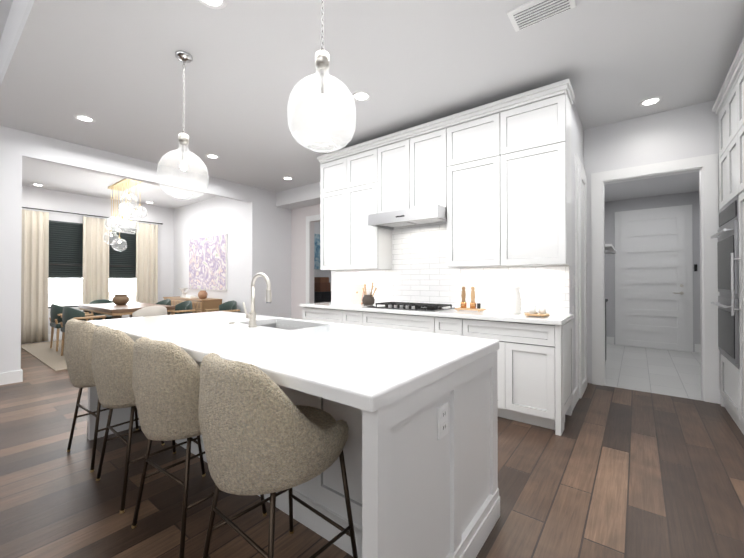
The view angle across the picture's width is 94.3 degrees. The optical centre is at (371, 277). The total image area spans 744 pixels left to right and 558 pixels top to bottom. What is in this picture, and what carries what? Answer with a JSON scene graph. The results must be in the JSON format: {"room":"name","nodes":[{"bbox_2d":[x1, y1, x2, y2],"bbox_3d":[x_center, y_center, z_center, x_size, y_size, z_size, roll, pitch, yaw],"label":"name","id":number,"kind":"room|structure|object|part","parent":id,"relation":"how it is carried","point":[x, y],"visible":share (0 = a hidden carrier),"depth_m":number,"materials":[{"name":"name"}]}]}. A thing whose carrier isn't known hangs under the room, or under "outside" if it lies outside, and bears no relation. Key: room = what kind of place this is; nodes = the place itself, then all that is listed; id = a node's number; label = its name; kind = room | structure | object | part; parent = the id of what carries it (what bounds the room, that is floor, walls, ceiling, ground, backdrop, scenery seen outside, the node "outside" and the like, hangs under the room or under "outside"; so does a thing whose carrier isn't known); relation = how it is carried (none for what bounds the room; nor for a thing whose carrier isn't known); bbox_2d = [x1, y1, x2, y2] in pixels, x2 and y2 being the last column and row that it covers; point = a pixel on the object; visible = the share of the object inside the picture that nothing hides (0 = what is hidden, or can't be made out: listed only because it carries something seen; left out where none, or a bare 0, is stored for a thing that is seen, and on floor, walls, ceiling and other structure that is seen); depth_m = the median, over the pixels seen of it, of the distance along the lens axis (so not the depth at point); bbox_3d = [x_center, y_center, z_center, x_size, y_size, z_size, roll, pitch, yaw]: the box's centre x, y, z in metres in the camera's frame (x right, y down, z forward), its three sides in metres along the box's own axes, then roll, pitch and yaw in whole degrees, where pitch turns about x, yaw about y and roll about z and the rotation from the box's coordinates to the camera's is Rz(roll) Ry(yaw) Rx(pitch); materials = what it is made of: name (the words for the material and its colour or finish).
{"room":"kitchen","nodes":[
{"label":"kitchen","id":0,"kind":"room"},
{"bbox_2d":[0,0,12,39],"bbox_3d":[-2.481,-2.311,0.654,7.390,0.100,3.075,0,-1,38],"label":"ceiling","id":1,"kind":"structure","parent":0,"point":[5,6],"depth_m":2.92,"materials":[{"name":"white paint"}]},
{"bbox_2d":[0,0,28,75],"bbox_3d":[-1.574,-2.028,1.833,7.390,0.450,0.100,0,-1,38],"label":"wall","id":2,"kind":"structure","parent":0,"point":[15,17],"depth_m":2.78,"materials":[{"name":"white paint"}]},
{"bbox_2d":[22,186,173,333],"bbox_3d":[-6.371,-0.239,7.212,0.120,3.050,4.360,0,-1,38],"label":"wall","id":3,"kind":"structure","parent":0,"point":[39,198],"depth_m":7.70,"materials":[{"name":"white paint"}]},
{"bbox_2d":[25,333,61,343],"bbox_3d":[-6.317,1.215,7.160,0.016,0.140,4.120,0,-1,38],"label":"baseboard","id":4,"kind":"structure","parent":3,"relation":"attached to","point":[54,337],"depth_m":6.97,"materials":[{"name":"white paint"}]},
{"bbox_2d":[48,220,135,309],"bbox_3d":[-6.060,-0.247,7.543,0.086,1.810,1.834,0,-1,38],"label":"dining room window","id":5,"kind":"structure","parent":3,"relation":"in","point":[65,249],"depth_m":7.30,"materials":[{"name":"glass"},{"name":"painted frame"}]},
{"bbox_2d":[22,207,162,223],"bbox_3d":[-6.023,-1.332,7.492,0.100,0.040,2.686,0,-1,38],"label":"curtain rod","id":6,"kind":"object","parent":3,"relation":"attached to","point":[85,214],"visible":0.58,"depth_m":7.25,"materials":[{"name":"black metal"}]},
{"bbox_2d":[21,209,48,343],"bbox_3d":[-6.601,-0.018,6.681,0.092,2.560,0.482,0,-1,38],"label":"curtain","id":7,"kind":"object","parent":6,"relation":"hanging from","point":[34,273],"visible":0.81,"depth_m":6.72,"materials":[{"name":"beige fabric"}]},
{"bbox_2d":[82,216,108,315],"bbox_3d":[-5.989,-0.012,7.482,0.091,2.560,0.462,0,-1,38],"label":"curtain","id":8,"kind":"object","parent":6,"relation":"hanging from","point":[95,282],"visible":0.65,"depth_m":7.47,"materials":[{"name":"beige fabric"}]},
{"bbox_2d":[136,222,157,303],"bbox_3d":[-5.392,-0.007,8.258,0.091,2.560,0.462,0,-1,38],"label":"curtain","id":9,"kind":"object","parent":6,"relation":"hanging from","point":[146,263],"visible":0.65,"depth_m":8.25,"materials":[{"name":"beige fabric"}]},
{"bbox_2d":[0,126,291,372],"bbox_3d":[-4.046,-0.258,4.569,0.120,3.050,7.400,0,-1,38],"label":"wall","id":10,"kind":"structure","parent":0,"point":[269,238],"depth_m":4.85,"materials":[{"name":"white paint"}]},
{"bbox_2d":[0,369,22,384],"bbox_3d":[-5.245,1.185,2.886,0.016,0.140,3.286,0,-1,38],"label":"baseboard","id":11,"kind":"structure","parent":10,"relation":"attached to","point":[11,377],"depth_m":4.11,"materials":[{"name":"white paint"}]},
{"bbox_2d":[173,197,248,313],"bbox_3d":[-3.710,-0.235,7.842,3.334,3.050,0.120,0,-1,38],"label":"wall","id":12,"kind":"structure","parent":0,"point":[215,216],"depth_m":7.43,"materials":[{"name":"white paint"}]},
{"bbox_2d":[189,233,226,290],"bbox_3d":[-3.709,-0.320,7.743,1.651,1.200,0.032,0,-1,38],"label":"painting","id":13,"kind":"object","parent":12,"relation":"attached to","point":[207,262],"visible":1,"depth_m":7.66,"materials":[{"name":"canvas"},{"name":"paint"}]},
{"bbox_2d":[314,221,330,290],"bbox_3d":[-1.403,-0.228,8.717,0.120,3.050,2.160,0,-1,38],"label":"wall","id":14,"kind":"structure","parent":0,"point":[321,273],"depth_m":8.71,"materials":[{"name":"white paint"}]},
{"bbox_2d":[314,234,319,268],"bbox_3d":[-1.281,-0.643,8.753,0.028,0.880,1.300,0,-1,38],"label":"picture","id":15,"kind":"object","parent":14,"relation":"attached to","point":[316,251],"depth_m":8.61},
{"bbox_2d":[331,270,335,301],"bbox_3d":[-0.204,-0.251,5.549,0.120,3.050,1.165,0,-1,38],"label":"wall","id":16,"kind":"structure","parent":0,"point":[333,286],"depth_m":5.09,"materials":[{"name":"white paint"}]},
{"bbox_2d":[317,143,391,270],"bbox_3d":[-0.228,-0.856,4.628,0.990,1.505,0.327,0,-1,38],"label":"upper cabinet","id":17,"kind":"object","parent":16,"relation":"attached to","point":[348,182],"depth_m":4.46,"materials":[{"name":"white paint"}]},
{"bbox_2d":[0,348,743,557],"bbox_3d":[-1.802,1.315,4.347,10.844,0.100,9.800,0,-1,38],"label":"floor","id":18,"kind":"structure","parent":0,"point":[612,472],"depth_m":2.02,"materials":[{"name":"brown wood"}]},
{"bbox_2d":[21,340,67,370],"bbox_3d":[-4.804,1.274,6.465,3.072,0.012,2.227,0,-1,38],"label":"dining rug","id":19,"kind":"object","parent":18,"relation":"on","point":[47,355],"visible":0.23,"depth_m":5.73,"materials":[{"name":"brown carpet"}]},
{"bbox_2d":[49,304,88,350],"bbox_3d":[-5.442,0.861,6.189,0.566,0.805,0.490,0,-1,38],"label":"dining chair","id":20,"kind":"object","parent":19,"relation":"on","point":[56,311],"visible":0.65,"depth_m":5.95,"materials":[{"name":"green fabric"}]},
{"bbox_2d":[60,306,105,355],"bbox_3d":[-4.691,0.857,5.588,0.566,0.805,0.490,0,0,33],"label":"dining chair","id":21,"kind":"object","parent":19,"relation":"on","point":[68,313],"visible":0.4,"depth_m":5.38,"materials":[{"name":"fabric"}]},
{"bbox_2d":[89,299,121,320],"bbox_3d":[-5.604,0.868,7.215,0.490,0.805,0.566,0,-1,38],"label":"dining chair","id":22,"kind":"object","parent":19,"relation":"on","point":[99,301],"visible":0.1,"depth_m":7.26,"materials":[{"name":"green fabric"}]},
{"bbox_2d":[78,302,174,320],"bbox_3d":[-4.625,0.894,6.463,1.920,0.748,0.960,0,-1,38],"label":"dining table","id":23,"kind":"object","parent":19,"relation":"on","point":[114,311],"visible":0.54,"depth_m":6.15,"materials":[{"name":"brown wood"}]},
{"bbox_2d":[112,295,128,304],"bbox_3d":[-4.816,0.426,6.613,0.269,0.190,0.269,0,-1,38],"label":"urn","id":24,"kind":"object","parent":23,"relation":"on","point":[120,299],"visible":1,"depth_m":6.53,"materials":[{"name":"brown ceramic"}]},
{"bbox_2d":[132,306,166,317],"bbox_3d":[-3.679,0.857,5.685,0.512,0.805,0.538,0,-1,38],"label":"dining chair","id":25,"kind":"object","parent":19,"relation":"on","point":[152,311],"visible":0.15,"depth_m":5.49,"materials":[{"name":"beige fabric"}]},
{"bbox_2d":[155,299,171,314],"bbox_3d":[-4.559,0.869,7.338,0.566,0.805,0.490,0,-1,38],"label":"dining chair","id":26,"kind":"object","parent":19,"relation":"on","point":[166,302],"visible":0.12,"depth_m":7.52,"materials":[{"name":"green fabric"}]},
{"bbox_2d":[171,301,194,314],"bbox_3d":[-3.797,0.865,6.753,0.566,0.805,0.490,0,-1,38],"label":"dining chair","id":27,"kind":"object","parent":19,"relation":"on","point":[184,307],"visible":0.19,"depth_m":6.92,"materials":[{"name":"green fabric"}]},
{"bbox_2d":[64,319,164,471],"bbox_3d":[-1.888,0.771,2.512,0.569,0.967,0.535,0,-1,38],"label":"stool","id":28,"kind":"object","parent":18,"relation":"on","point":[78,339],"visible":0.46,"depth_m":2.27,"materials":[{"name":"fabric"}]},
{"bbox_2d":[91,326,205,512],"bbox_3d":[-1.390,0.768,2.127,0.570,0.967,0.531,0,-1,38],"label":"stool","id":29,"kind":"object","parent":18,"relation":"on","point":[112,361],"visible":0.56,"depth_m":1.88,"materials":[{"name":"fabric"}]},
{"bbox_2d":[163,296,221,314],"bbox_3d":[-4.066,0.875,7.743,1.862,0.830,0.449,0,-1,38],"label":"sideboard","id":30,"kind":"object","parent":18,"relation":"on","point":[199,305],"visible":0.12,"depth_m":7.22,"materials":[{"name":"brown wood"}]},
{"bbox_2d":[178,288,187,297],"bbox_3d":[-4.312,0.353,7.915,0.336,0.215,0.211,0,-1,38],"label":"decorative stand","id":31,"kind":"object","parent":30,"relation":"on","point":[183,292],"visible":0.98,"depth_m":7.89,"materials":[{"name":"white ceramic"}]},
{"bbox_2d":[185,295,198,297],"bbox_3d":[-3.988,0.431,7.659,0.269,0.055,0.192,0,-1,38],"label":"books","id":32,"kind":"object","parent":30,"relation":"on","point":[192,296],"visible":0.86,"depth_m":7.60,"materials":[{"name":"white paper"}]},
{"bbox_2d":[198,291,207,298],"bbox_3d":[-3.631,0.370,7.398,0.238,0.175,0.192,0,-1,38],"label":"decorative vase","id":33,"kind":"object","parent":30,"relation":"on","point":[202,294],"visible":1,"depth_m":7.33,"materials":[{"name":"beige ceramic"}]},
{"bbox_2d":[131,337,266,557],"bbox_3d":[-0.889,0.765,1.744,0.570,0.967,0.533,0,-1,38],"label":"stool","id":34,"kind":"object","parent":18,"relation":"on","point":[165,381],"visible":0.73,"depth_m":1.50,"materials":[{"name":"fabric"}]},
{"bbox_2d":[205,300,239,312],"bbox_3d":[-2.925,0.871,6.786,0.566,0.817,0.490,0,-1,38],"label":"dining chair","id":35,"kind":"object","parent":18,"relation":"on","point":[229,306],"visible":0.25,"depth_m":6.95,"materials":[{"name":"green fabric"}]},
{"bbox_2d":[198,353,357,557],"bbox_3d":[-0.381,0.762,1.355,0.569,0.967,0.535,0,-1,38],"label":"stool","id":36,"kind":"object","parent":18,"relation":"on","point":[262,432],"visible":1,"depth_m":1.12,"materials":[{"name":"fabric"}]},
{"bbox_2d":[87,311,499,557],"bbox_3d":[-0.776,0.793,2.252,2.836,0.915,1.120,0,-1,38],"label":"kitchen island","id":37,"kind":"object","parent":18,"relation":"on","point":[417,488],"depth_m":1.49,"materials":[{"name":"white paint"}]},
{"bbox_2d":[242,273,271,326],"bbox_3d":[-0.771,0.151,2.297,0.198,0.368,0.122,0,-1,38],"label":"faucet","id":38,"kind":"object","parent":37,"relation":"on","point":[251,315],"visible":1,"depth_m":2.33,"materials":[{"name":"silver metal"}]},
{"bbox_3d":[-0.776,0.469,2.254,2.820,0.267,1.120,0,-1,38],"label":"kitchen island top","id":39,"kind":"part","parent":37,"relation":"part of","materials":[{"name":"white stone"}]},
{"bbox_2d":[437,402,447,439],"bbox_3d":[0.275,0.554,1.330,0.010,0.120,0.075,0,-1,38],"label":"outlet","id":40,"kind":"object","parent":37,"relation":"attached to","point":[442,412],"visible":1,"depth_m":1.32,"materials":[{"name":"white plastic"}]},
{"bbox_2d":[302,307,341,323],"bbox_3d":[-0.457,0.830,4.614,0.730,0.876,0.607,0,-1,38],"label":"base cabinet","id":41,"kind":"object","parent":18,"relation":"on","point":[314,314],"depth_m":4.37,"materials":[{"name":"white paint"}]},
{"bbox_2d":[300,302,572,325],"bbox_3d":[0.456,0.367,3.895,3.087,0.040,0.642,0,-1,38],"label":"countertop","id":42,"kind":"structure","parent":41,"relation":"on","point":[551,319],"depth_m":3.29,"materials":[{"name":"white stone"}]},
{"bbox_2d":[350,284,363,303],"bbox_3d":[-0.199,0.226,4.699,0.200,0.260,0.103,0,-1,38],"label":"cookbook","id":43,"kind":"object","parent":42,"relation":"on","point":[357,294],"visible":0.83,"depth_m":4.69,"materials":[{"name":"white paper"}]},
{"bbox_2d":[362,282,376,305],"bbox_3d":[-0.043,0.205,4.341,0.250,0.290,0.160,0,-1,38],"label":"utensil crock","id":44,"kind":"object","parent":42,"relation":"on","point":[368,300],"visible":1,"depth_m":4.29,"materials":[{"name":"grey ceramic"}]},
{"bbox_2d":[367,302,454,311],"bbox_3d":[0.438,0.325,3.927,0.870,0.045,0.490,0,-1,38],"label":"cooktop","id":45,"kind":"object","parent":42,"relation":"in","point":[414,306],"visible":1,"depth_m":3.84,"materials":[{"name":"black metal"}]},
{"bbox_2d":[455,286,485,311],"bbox_3d":[1.008,0.219,3.546,0.280,0.252,0.140,0,-1,38],"label":"pepper mills","id":46,"kind":"object","parent":42,"relation":"on","point":[472,304],"visible":1,"depth_m":3.52,"materials":[{"name":"brown wood"}]},
{"bbox_2d":[507,286,525,313],"bbox_3d":[1.364,0.211,3.260,0.173,0.264,0.120,0,-1,38],"label":"pitcher","id":47,"kind":"object","parent":42,"relation":"on","point":[514,302],"visible":1,"depth_m":3.23,"materials":[{"name":"white ceramic"}]},
{"bbox_2d":[524,305,549,316],"bbox_3d":[1.453,0.294,3.040,0.200,0.094,0.200,0,-1,38],"label":"tray","id":48,"kind":"object","parent":42,"relation":"on","point":[532,311],"visible":1,"depth_m":3.02,"materials":[{"name":"brown wood"}]},
{"bbox_2d":[314,291,330,302],"bbox_3d":[-1.126,0.821,8.623,0.416,0.950,1.640,0,-1,38],"label":"console","id":49,"kind":"object","parent":18,"relation":"on","point":[319,297],"visible":0.12,"depth_m":8.21,"materials":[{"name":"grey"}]},
{"bbox_2d":[314,277,329,291],"bbox_3d":[-1.111,0.171,8.659,0.250,0.350,0.768,0,-1,38],"label":"decor","id":50,"kind":"object","parent":49,"relation":"on","point":[321,284],"visible":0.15,"depth_m":8.38,"materials":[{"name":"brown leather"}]},
{"bbox_2d":[342,310,361,325],"bbox_3d":[-0.044,0.827,4.297,0.310,0.876,0.607,0,-1,38],"label":"base cabinet","id":51,"kind":"object","parent":18,"relation":"on","point":[348,317],"depth_m":4.07,"materials":[{"name":"white paint"}]},
{"bbox_2d":[362,311,433,332],"bbox_3d":[0.440,0.825,3.925,0.910,0.876,0.607,0,-1,38],"label":"base cabinet","id":52,"kind":"object","parent":18,"relation":"on","point":[418,323],"depth_m":3.67,"materials":[{"name":"white paint"}]},
{"bbox_2d":[434,317,461,335],"bbox_3d":[0.916,0.822,3.560,0.290,0.876,0.607,0,-1,38],"label":"base cabinet","id":53,"kind":"object","parent":18,"relation":"on","point":[442,325],"depth_m":3.34,"materials":[{"name":"white paint"}]},
{"bbox_2d":[458,318,572,435],"bbox_3d":[1.357,0.820,3.220,0.824,0.876,0.608,0,-1,38],"label":"base cabinet","id":54,"kind":"object","parent":18,"relation":"on","point":[535,372],"depth_m":2.91,"materials":[{"name":"white paint"}]},
{"bbox_2d":[714,81,733,419],"bbox_3d":[3.406,-0.182,2.924,0.591,2.874,0.810,0,-1,38],"label":"tall cabinet","id":55,"kind":"object","parent":18,"relation":"on","point":[728,108],"depth_m":3.16,"materials":[{"name":"white paint"}]},
{"bbox_2d":[730,45,743,434],"bbox_3d":[2.970,-0.186,2.357,0.591,2.874,0.620,0,-1,38],"label":"tall cabinet","id":56,"kind":"object","parent":18,"relation":"on","point":[736,78],"depth_m":2.77,"materials":[{"name":"white paint"}]},
{"bbox_2d":[0,0,743,208],"bbox_3d":[-0.852,-1.826,5.607,10.844,0.100,8.520,0,-1,38],"label":"ceiling","id":57,"kind":"structure","parent":0,"point":[113,69],"depth_m":2.98,"materials":[{"name":"white paint"}]},
{"bbox_2d":[74,114,95,122],"bbox_3d":[-3.226,-1.784,3.875,0.192,0.007,0.192,0,-1,38],"label":"recessed light","id":58,"kind":"object","parent":57,"relation":"in","point":[84,118],"visible":0.98,"depth_m":3.87,"materials":[{"name":"white"}]},
{"bbox_2d":[103,178,146,250],"bbox_3d":[-4.630,-1.144,6.455,1.310,1.249,0.444,0,-1,38],"label":"chandelier","id":59,"kind":"object","parent":57,"relation":"hanging from","point":[125,184],"visible":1,"depth_m":6.45,"materials":[{"name":"gold metal"}]},
{"bbox_2d":[157,51,208,199],"bbox_3d":[-1.522,-1.220,2.789,0.370,1.147,0.370,0,-1,38],"label":"pendant light","id":60,"kind":"object","parent":57,"relation":"hanging from","point":[184,57],"visible":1,"depth_m":2.77,"materials":[{"name":"clear glass"}]},
{"bbox_2d":[205,154,219,158],"bbox_3d":[-2.341,-1.775,5.061,0.192,0.007,0.192,0,-1,38],"label":"recessed light","id":61,"kind":"object","parent":57,"relation":"in","point":[213,156],"visible":0.98,"depth_m":5.06,"materials":[{"name":"white"}]},
{"bbox_2d":[199,0,226,9],"bbox_3d":[-1.033,-1.796,2.215,0.192,0.007,0.192,0,-1,38],"label":"recessed light","id":62,"kind":"object","parent":57,"relation":"in","point":[217,4],"visible":1,"depth_m":2.26,"materials":[{"name":"white"}]},
{"bbox_2d":[276,182,319,209],"bbox_3d":[-0.895,-1.624,6.572,2.450,0.290,0.400,0,-1,38],"label":"soffit","id":63,"kind":"structure","parent":57,"relation":"attached to","point":[301,196],"depth_m":6.80,"materials":[{"name":"white paint"}]},
{"bbox_2d":[287,0,355,152],"bbox_3d":[-0.262,-1.242,1.821,0.360,1.117,0.360,0,-1,38],"label":"pendant light","id":64,"kind":"object","parent":57,"relation":"hanging from","point":[322,61],"visible":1,"depth_m":1.80,"materials":[{"name":"clear glass"}]},
{"bbox_2d":[352,91,370,101],"bbox_3d":[-0.105,-1.787,3.407,0.192,0.007,0.192,0,-1,38],"label":"recessed light","id":65,"kind":"object","parent":57,"relation":"in","point":[361,96],"visible":0.94,"depth_m":3.40,"materials":[{"name":"white"}]},
{"bbox_2d":[507,0,575,31],"bbox_3d":[1.130,-1.791,2.307,0.380,0.015,0.220,0,-1,38],"label":"ceiling vent","id":66,"kind":"object","parent":57,"relation":"in","point":[527,14],"visible":0.98,"depth_m":2.31,"materials":[{"name":"white metal"}]},
{"bbox_2d":[639,96,662,106],"bbox_3d":[2.834,-1.786,3.507,0.192,0.007,0.192,0,-1,38],"label":"recessed light","id":67,"kind":"object","parent":57,"relation":"in","point":[650,101],"visible":1,"depth_m":3.50,"materials":[{"name":"white"}]},
{"bbox_2d":[291,100,719,383],"bbox_3d":[1.127,-0.253,5.337,7.390,3.050,0.120,0,-1,38],"label":"wall","id":68,"kind":"structure","parent":0,"point":[691,131],"depth_m":3.93,"materials":[{"name":"white paint"}]},
{"bbox_2d":[306,214,319,303],"bbox_3d":[-0.982,0.008,6.866,0.980,2.550,0.020,0,-1,38],"label":"trim","id":69,"kind":"structure","parent":68,"relation":"attached to","point":[312,218],"depth_m":7.11,"materials":[{"name":"white paint"}]},
{"bbox_2d":[591,153,719,403],"bbox_3d":[3.078,0.012,3.825,1.075,2.500,0.141,0,-1,38],"label":"trim","id":70,"kind":"structure","parent":68,"relation":"attached to","point":[706,167],"depth_m":3.57,"materials":[{"name":"white paint"}]},
{"bbox_2d":[566,101,583,390],"bbox_3d":[3.134,-0.255,5.003,0.120,3.050,4.365,0,-1,38],"label":"wall","id":71,"kind":"structure","parent":0,"point":[577,138],"depth_m":3.47,"materials":[{"name":"white paint"}]},
{"bbox_2d":[336,221,569,313],"bbox_3d":[0.657,-0.193,4.142,2.999,1.084,0.015,0,-1,38],"label":"backsplash","id":72,"kind":"structure","parent":71,"relation":"attached to","point":[420,271],"depth_m":4.03,"materials":[{"name":"tile"}]},
{"bbox_2d":[446,87,572,267],"bbox_3d":[1.326,-0.864,3.434,1.110,1.505,0.327,0,-1,38],"label":"upper cabinet","id":73,"kind":"object","parent":71,"relation":"attached to","point":[494,179],"depth_m":3.24,"materials":[{"name":"white paint"}]},
{"bbox_2d":[572,275,574,287],"bbox_3d":[1.994,0.039,3.408,0.010,0.120,0.120,0,-1,38],"label":"light switch","id":74,"kind":"object","parent":71,"relation":"attached to","point":[573,280],"depth_m":3.38,"materials":[{"name":"white plastic"}]},
{"bbox_2d":[572,387,577,410],"bbox_3d":[1.994,1.189,3.397,0.016,0.140,0.445,0,-1,38],"label":"baseboard","id":75,"kind":"structure","parent":71,"relation":"attached to","point":[575,398],"depth_m":3.35,"materials":[{"name":"white paint"}]},
{"bbox_2d":[575,153,584,399],"bbox_3d":[2.314,-0.004,3.818,0.020,2.530,0.740,0,-1,38],"label":"door frame","id":76,"kind":"structure","parent":71,"relation":"attached to","point":[577,161],"depth_m":3.53,"materials":[{"name":"white paint"}]},
{"bbox_2d":[578,165,586,398],"bbox_3d":[2.323,0.042,3.811,0.035,2.430,0.560,0,-1,38],"label":"pantry door","id":77,"kind":"structure","parent":71,"relation":"in","point":[582,212],"depth_m":3.82,"materials":[{"name":"white paint"}]},
{"bbox_2d":[606,337,700,352],"bbox_3d":[4.116,1.200,5.048,1.370,0.140,3.080,0,-1,38],"label":"baseboard","id":78,"kind":"structure","parent":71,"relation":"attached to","point":[609,340],"depth_m":6.59,"materials":[{"name":"white paint"}]},
{"bbox_2d":[604,172,698,201],"bbox_3d":[4.116,-1.505,5.068,1.370,0.050,3.080,0,-1,38],"label":"ceiling","id":79,"kind":"structure","parent":0,"point":[671,184],"depth_m":5.66,"materials":[{"name":"white paint"}]},
{"bbox_2d":[605,191,700,351],"bbox_3d":[5.090,-0.245,6.328,1.610,3.050,0.120,0,-1,38],"label":"wall","id":80,"kind":"structure","parent":0,"point":[660,201],"depth_m":6.29,"materials":[{"name":"grey paint"}]},
{"bbox_2d":[605,244,616,254],"bbox_3d":[3.183,-0.317,4.754,0.258,0.170,1.300,0,-1,38],"label":"shelf","id":81,"kind":"object","parent":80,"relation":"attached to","point":[610,249],"visible":0.23,"depth_m":4.71,"materials":[{"name":"white paint"}]},
{"bbox_2d":[620,210,685,350],"bbox_3d":[5.042,0.059,6.212,0.910,2.430,0.099,0,-1,38],"label":"door","id":82,"kind":"structure","parent":80,"relation":"in","point":[653,280],"depth_m":6.21,"materials":[{"name":"white paint"}]},
{"bbox_2d":[615,205,692,351],"bbox_3d":[5.072,0.014,6.252,1.090,2.530,0.020,0,-1,38],"label":"door frame","id":83,"kind":"structure","parent":80,"relation":"attached to","point":[689,281],"depth_m":6.04,"materials":[{"name":"white paint"}]},
{"bbox_2d":[605,344,701,400],"bbox_3d":[4.116,1.320,5.047,1.610,0.100,3.320,0,-1,38],"label":"floor","id":84,"kind":"structure","parent":0,"point":[676,373],"depth_m":4.70,"materials":[{"name":"white tile"}]},
{"bbox_2d":[605,299,607,361],"bbox_3d":[3.026,0.787,4.614,0.166,0.960,0.940,0,-1,38],"label":"base cabinet","id":85,"kind":"object","parent":84,"relation":"on","point":[606,300],"visible":0.12,"depth_m":4.82,"materials":[{"name":"grey wood"}]},
{"bbox_3d":[0.659,-0.261,4.227,2.860,3.050,0.120,0,-1,38],"label":"upper cabinet","id":86,"kind":"object","parent":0,"visible":0},
{"bbox_2d":[377,123,448,212],"bbox_3d":[0.525,-1.175,4.051,0.910,0.875,0.327,0,-1,38],"label":"upper cabinet","id":87,"kind":"object","parent":86,"relation":"attached to","point":[413,170],"depth_m":3.89,"materials":[{"name":"white paint"}]},
{"bbox_2d":[368,204,446,229],"bbox_3d":[0.462,-0.671,3.965,0.900,0.128,0.518,0,-1,38],"label":"range hood","id":88,"kind":"object","parent":87,"relation":"attached to","point":[390,220],"visible":0.88,"depth_m":3.78,"materials":[{"name":"silver metal"}]},
{"label":"outside","id":89,"kind":"structure","parent":0,"visible":0},
{"bbox_2d":[48,291,135,306],"bbox_3d":[-6.385,0.815,7.755,0.053,0.950,2.880,0,-1,38],"label":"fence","id":90,"kind":"object","parent":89,"point":[65,299],"visible":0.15,"depth_m":7.51,"materials":[{"name":"white"}]},
{"bbox_2d":[48,278,135,292],"bbox_3d":[-6.444,-0.210,7.807,0.001,3.000,2.880,0,-1,38],"label":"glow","id":91,"kind":"structure","parent":89,"point":[64,285],"depth_m":7.67,"materials":[{"name":"white"}]}
]}

